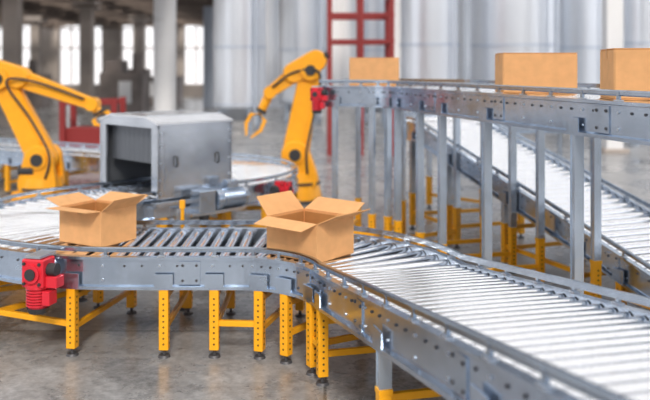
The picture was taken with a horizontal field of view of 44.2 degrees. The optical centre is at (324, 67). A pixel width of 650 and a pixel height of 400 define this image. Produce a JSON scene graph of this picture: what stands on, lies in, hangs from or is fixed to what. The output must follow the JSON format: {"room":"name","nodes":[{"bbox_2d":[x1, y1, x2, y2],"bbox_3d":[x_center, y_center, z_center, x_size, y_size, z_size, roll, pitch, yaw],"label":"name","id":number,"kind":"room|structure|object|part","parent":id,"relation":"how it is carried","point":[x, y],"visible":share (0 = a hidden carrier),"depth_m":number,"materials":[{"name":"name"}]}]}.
{"room":"factory floor","nodes":[
{"label":"factory floor","id":0,"kind":"room"},
{"bbox_2d":[0,25,202,96],"bbox_3d":[-27.000,-1.700,64.000,42.000,8.000,0.800,0,0,0],"label":"wall","id":1,"kind":"structure","parent":0,"point":[112,47],"depth_m":63.60,"materials":[{"name":"concrete"}]},
{"bbox_2d":[0,0,212,28],"bbox_3d":[-27.000,-3.750,44.000,43.200,1.300,42.000,0,0,0],"label":"ceiling","id":2,"kind":"structure","parent":0,"point":[57,12],"depth_m":50.22,"materials":[{"name":"metal"}]},
{"bbox_2d":[0,97,649,399],"bbox_3d":[0.000,2.300,39.000,120.000,0.001,102.000,0,0,0],"label":"floor","id":3,"kind":"structure","parent":0,"point":[117,359],"depth_m":7.04,"materials":[{"name":"concrete"}]},
{"bbox_2d":[0,0,22,125],"bbox_3d":[-12.500,-0.600,32.000,1.200,5.800,1.200,0,0,0],"label":"concrete column","id":4,"kind":"structure","parent":3,"relation":"on","point":[12,10],"depth_m":31.70,"materials":[{"name":"grey concrete"}]},
{"bbox_2d":[24,16,47,73],"bbox_3d":[-19.500,-0.600,54.000,1.200,5.800,1.200,0,0,0],"label":"concrete column","id":5,"kind":"structure","parent":3,"relation":"on","point":[36,22],"depth_m":53.70,"materials":[{"name":"grey concrete"}]},
{"bbox_2d":[23,60,50,108],"bbox_3d":[-18.000,0.920,45.977,4.000,2.760,1.645,0,0,0],"label":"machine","id":6,"kind":"object","parent":3,"relation":"on","point":[38,101],"visible":0.37,"depth_m":45.47,"materials":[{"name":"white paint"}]},
{"bbox_2d":[0,59,110,200],"bbox_3d":[-4.640,1.075,13.300,2.189,2.449,0.920,0,0,0],"label":"robot","id":7,"kind":"object","parent":3,"relation":"on","point":[42,166],"visible":0.86,"depth_m":13.16,"materials":[{"name":"orange"}]},
{"bbox_3d":[-4.992,0.868,13.300,1.095,1.735,0.500,0,0,0],"label":"arm","id":8,"kind":"part","parent":7,"relation":"part of","materials":[{"name":"paint"}]},
{"bbox_2d":[72,1,100,111],"bbox_3d":[-12.500,-0.600,42.000,1.200,5.800,1.200,0,0,0],"label":"concrete column","id":9,"kind":"structure","parent":3,"relation":"on","point":[86,13],"depth_m":41.70,"materials":[{"name":"grey concrete"}]},
{"bbox_2d":[59,97,125,147],"bbox_3d":[-5.500,1.500,19.000,1.330,1.600,0.930,0,0,0],"label":"stand","id":10,"kind":"object","parent":3,"relation":"on","point":[74,133],"visible":0.41,"depth_m":18.65,"materials":[{"name":"red metal"}]},
{"bbox_2d":[99,53,149,116],"bbox_3d":[-9.500,0.805,37.977,2.000,2.990,1.645,0,0,0],"label":"machine","id":11,"kind":"object","parent":3,"relation":"on","point":[116,82],"visible":0.85,"depth_m":37.20,"materials":[{"name":"white paint"}]},
{"bbox_2d":[129,16,150,68],"bbox_3d":[-12.500,-0.600,54.000,1.200,5.800,1.200,0,0,0],"label":"concrete column","id":12,"kind":"structure","parent":3,"relation":"on","point":[139,24],"depth_m":53.70,"materials":[{"name":"grey concrete"}]},
{"bbox_2d":[128,69,182,104],"bbox_3d":[-11.000,1.035,49.977,4.000,2.530,1.645,0,0,0],"label":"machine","id":13,"kind":"object","parent":3,"relation":"on","point":[179,80],"visible":0.21,"depth_m":49.20,"materials":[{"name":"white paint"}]},
{"bbox_2d":[154,0,175,110],"bbox_3d":[-6.000,-3.850,30.000,1.240,12.300,1.240,0,0,0],"label":"round column","id":14,"kind":"structure","parent":3,"relation":"on","point":[164,10],"depth_m":29.63,"materials":[{"name":"white paint"}]},
{"bbox_2d":[99,110,249,226],"bbox_3d":[-1.919,1.430,9.911,1.690,1.740,1.220,0,0,45],"label":"machine","id":15,"kind":"object","parent":3,"relation":"on","point":[184,153],"visible":0.88,"depth_m":9.58,"materials":[{"name":"grey metal"}]},
{"bbox_2d":[112,125,150,163],"bbox_3d":[-1.989,1.035,10.031,1.138,0.810,0.917,0,0,45],"label":"curtain","id":16,"kind":"object","parent":15,"relation":"hanging from","point":[131,144],"depth_m":9.77,"materials":[{"name":"grey fabric"}]},
{"bbox_3d":[-1.989,1.917,9.981,1.470,0.765,1.220,0,0,45],"label":"frame","id":17,"kind":"part","parent":15,"relation":"part of","materials":[{"name":"grey metal"}]},
{"bbox_2d":[179,200,186,309],"bbox_3d":[-1.360,1.780,7.630,0.120,1.040,0.080,0,0,0],"label":"post","id":18,"kind":"object","parent":3,"relation":"on","point":[181,202],"visible":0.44,"depth_m":7.61,"materials":[{"name":"metal"}]},
{"bbox_2d":[212,0,266,132],"bbox_3d":[-3.100,-3.600,29.000,1.960,11.800,1.960,0,0,0],"label":"storage tank","id":19,"kind":"object","parent":3,"relation":"on","point":[239,47],"visible":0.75,"depth_m":28.14,"materials":[{"name":"metal"}]},
{"bbox_2d":[244,50,328,204],"bbox_3d":[-0.659,0.993,13.900,1.482,2.614,0.920,0,0,0],"label":"robot","id":20,"kind":"object","parent":3,"relation":"on","point":[305,71],"visible":0.79,"depth_m":13.74,"materials":[{"name":"orange"}]},
{"bbox_3d":[-0.407,0.787,13.900,0.675,1.855,0.500,0,0,0],"label":"arm","id":21,"kind":"part","parent":20,"relation":"part of","materials":[{"name":"paint"}]},
{"bbox_2d":[278,0,326,124],"bbox_3d":[-0.900,-3.600,33.000,2.060,11.800,2.060,0,0,0],"label":"storage tank","id":22,"kind":"object","parent":3,"relation":"on","point":[302,23],"visible":0.5,"depth_m":32.13,"materials":[{"name":"metal"}]},
{"bbox_2d":[0,138,649,399],"bbox_3d":[-2.176,1.589,10.223,5.105,1.421,18.594,0,0,-32],"label":"conveyor","id":23,"kind":"object","parent":3,"relation":"on","point":[465,331],"visible":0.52,"depth_m":5.85,"materials":[{"name":"metal"}]},
{"bbox_2d":[22,249,63,314],"bbox_3d":[-2.192,1.681,6.253,0.292,0.456,0.266,0,0,14],"label":"motor","id":24,"kind":"object","parent":23,"relation":"attached to","point":[41,276],"visible":1,"depth_m":6.17,"materials":[{"name":"red paint"}]},
{"bbox_2d":[46,191,147,245],"bbox_3d":[-2.012,1.305,7.040,0.826,0.409,0.751,0,0,30],"label":"cardboard box","id":25,"kind":"object","parent":23,"relation":"on","point":[109,219],"visible":0.95,"depth_m":6.89,"materials":[{"name":"brown cardboard"}]},
{"bbox_2d":[270,179,293,193],"bbox_3d":[-0.563,1.567,10.459,0.218,0.207,0.418,0,0,30],"label":"motor","id":26,"kind":"object","parent":23,"relation":"attached to","point":[281,185],"visible":0.74,"depth_m":10.35,"materials":[{"name":"red paint"}]},
{"bbox_2d":[254,190,369,261],"bbox_3d":[-0.102,1.286,6.507,0.862,0.448,0.798,0,0,40],"label":"cardboard box","id":27,"kind":"object","parent":23,"relation":"on","point":[315,231],"visible":0.84,"depth_m":6.43,"materials":[{"name":"brown cardboard"}]},
{"bbox_2d":[327,0,394,155],"bbox_3d":[0.940,-1.200,21.750,1.770,7.000,1.630,0,0,0],"label":"gantry","id":28,"kind":"object","parent":3,"relation":"on","point":[359,16],"visible":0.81,"depth_m":20.94,"materials":[{"name":"red metal"}]},
{"bbox_2d":[364,0,384,122],"bbox_3d":[2.100,-3.600,34.000,1.560,11.800,1.560,0,0,0],"label":"storage tank","id":29,"kind":"object","parent":3,"relation":"on","point":[373,29],"visible":0.2,"depth_m":33.29,"materials":[{"name":"metal"}]},
{"bbox_2d":[399,0,459,115],"bbox_3d":[3.400,-3.600,26.000,1.960,11.800,1.960,0,0,0],"label":"storage tank","id":30,"kind":"object","parent":3,"relation":"on","point":[429,44],"visible":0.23,"depth_m":25.14,"materials":[{"name":"metal"}]},
{"bbox_2d":[459,0,462,78],"bbox_3d":[4.900,-3.800,30.000,0.700,12.200,0.700,0,0,0],"label":"steel column","id":31,"kind":"structure","parent":3,"relation":"on","point":[460,1],"depth_m":29.78,"materials":[{"name":"grey metal"}]},
{"bbox_2d":[319,78,649,298],"bbox_3d":[1.875,1.222,7.381,1.828,2.155,8.063,0,0,-21],"label":"conveyor","id":32,"kind":"object","parent":3,"relation":"on","point":[581,113],"visible":0.75,"depth_m":8.08,"materials":[{"name":"metal"}]},
{"bbox_2d":[310,86,328,112],"bbox_3d":[-0.065,0.386,9.797,0.212,0.332,0.194,0,0,17],"label":"motor","id":33,"kind":"object","parent":32,"relation":"attached to","point":[317,94],"visible":1,"depth_m":9.74,"materials":[{"name":"red paint"}]},
{"bbox_2d":[349,57,398,85],"bbox_3d":[0.640,0.048,10.300,0.624,0.364,0.500,0,0,6],"label":"cardboard box","id":34,"kind":"object","parent":32,"relation":"on","point":[374,68],"visible":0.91,"depth_m":10.05,"materials":[{"name":"brown cardboard"}]},
{"bbox_2d":[495,53,576,93],"bbox_3d":[1.940,0.046,7.400,0.664,0.368,0.500,0,0,4],"label":"cardboard box","id":35,"kind":"object","parent":32,"relation":"on","point":[520,69],"visible":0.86,"depth_m":7.15,"materials":[{"name":"brown cardboard"}]},
{"bbox_2d":[600,48,649,99],"bbox_3d":[2.440,0.043,5.900,0.704,0.374,0.500,0,0,8],"label":"cardboard box","id":36,"kind":"object","parent":32,"relation":"on","point":[620,68],"visible":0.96,"depth_m":5.69,"materials":[{"name":"brown cardboard"}]},
{"bbox_2d":[470,0,559,84],"bbox_3d":[6.400,-3.600,27.000,2.960,11.800,2.960,0,0,0],"label":"storage tank","id":37,"kind":"object","parent":3,"relation":"on","point":[497,26],"visible":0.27,"depth_m":25.75,"materials":[{"name":"metal"}]},
{"bbox_2d":[406,112,649,309],"bbox_3d":[3.461,1.500,9.587,4.641,1.601,9.314,0,0,0],"label":"conveyor","id":38,"kind":"object","parent":3,"relation":"on","point":[625,223],"visible":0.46,"depth_m":9.20,"materials":[{"name":"metal"}]},
{"bbox_2d":[559,0,600,88],"bbox_3d":[9.300,-3.600,30.000,2.460,11.800,2.460,0,0,0],"label":"storage tank","id":39,"kind":"object","parent":3,"relation":"on","point":[579,20],"visible":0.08,"depth_m":28.85,"materials":[{"name":"metal"}]},
{"bbox_2d":[601,0,629,152],"bbox_3d":[7.900,-3.800,22.000,0.700,12.200,0.700,0,0,0],"label":"steel column","id":40,"kind":"structure","parent":3,"relation":"on","point":[611,10],"depth_m":21.77,"materials":[{"name":"white metal"}]},
{"bbox_2d":[623,0,624,47],"bbox_3d":[13.200,-3.600,33.000,3.460,11.800,3.460,0,0,0],"label":"storage tank","id":41,"kind":"object","parent":3,"relation":"on","point":[623,0],"visible":0.02,"depth_m":31.91,"materials":[{"name":"metal"}]},
{"bbox_2d":[624,0,649,145],"bbox_3d":[9.600,-3.600,24.000,1.160,11.800,1.160,0,0,0],"label":"storage tank","id":42,"kind":"object","parent":3,"relation":"on","point":[637,12],"visible":0.29,"depth_m":23.60,"materials":[{"name":"metal"}]},
{"bbox_2d":[203,0,470,107],"bbox_3d":[19.525,-5.700,45.940,53.050,16.000,0.120,0,0,0],"label":"wall","id":43,"kind":"structure","parent":0,"point":[341,29],"depth_m":45.88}
]}

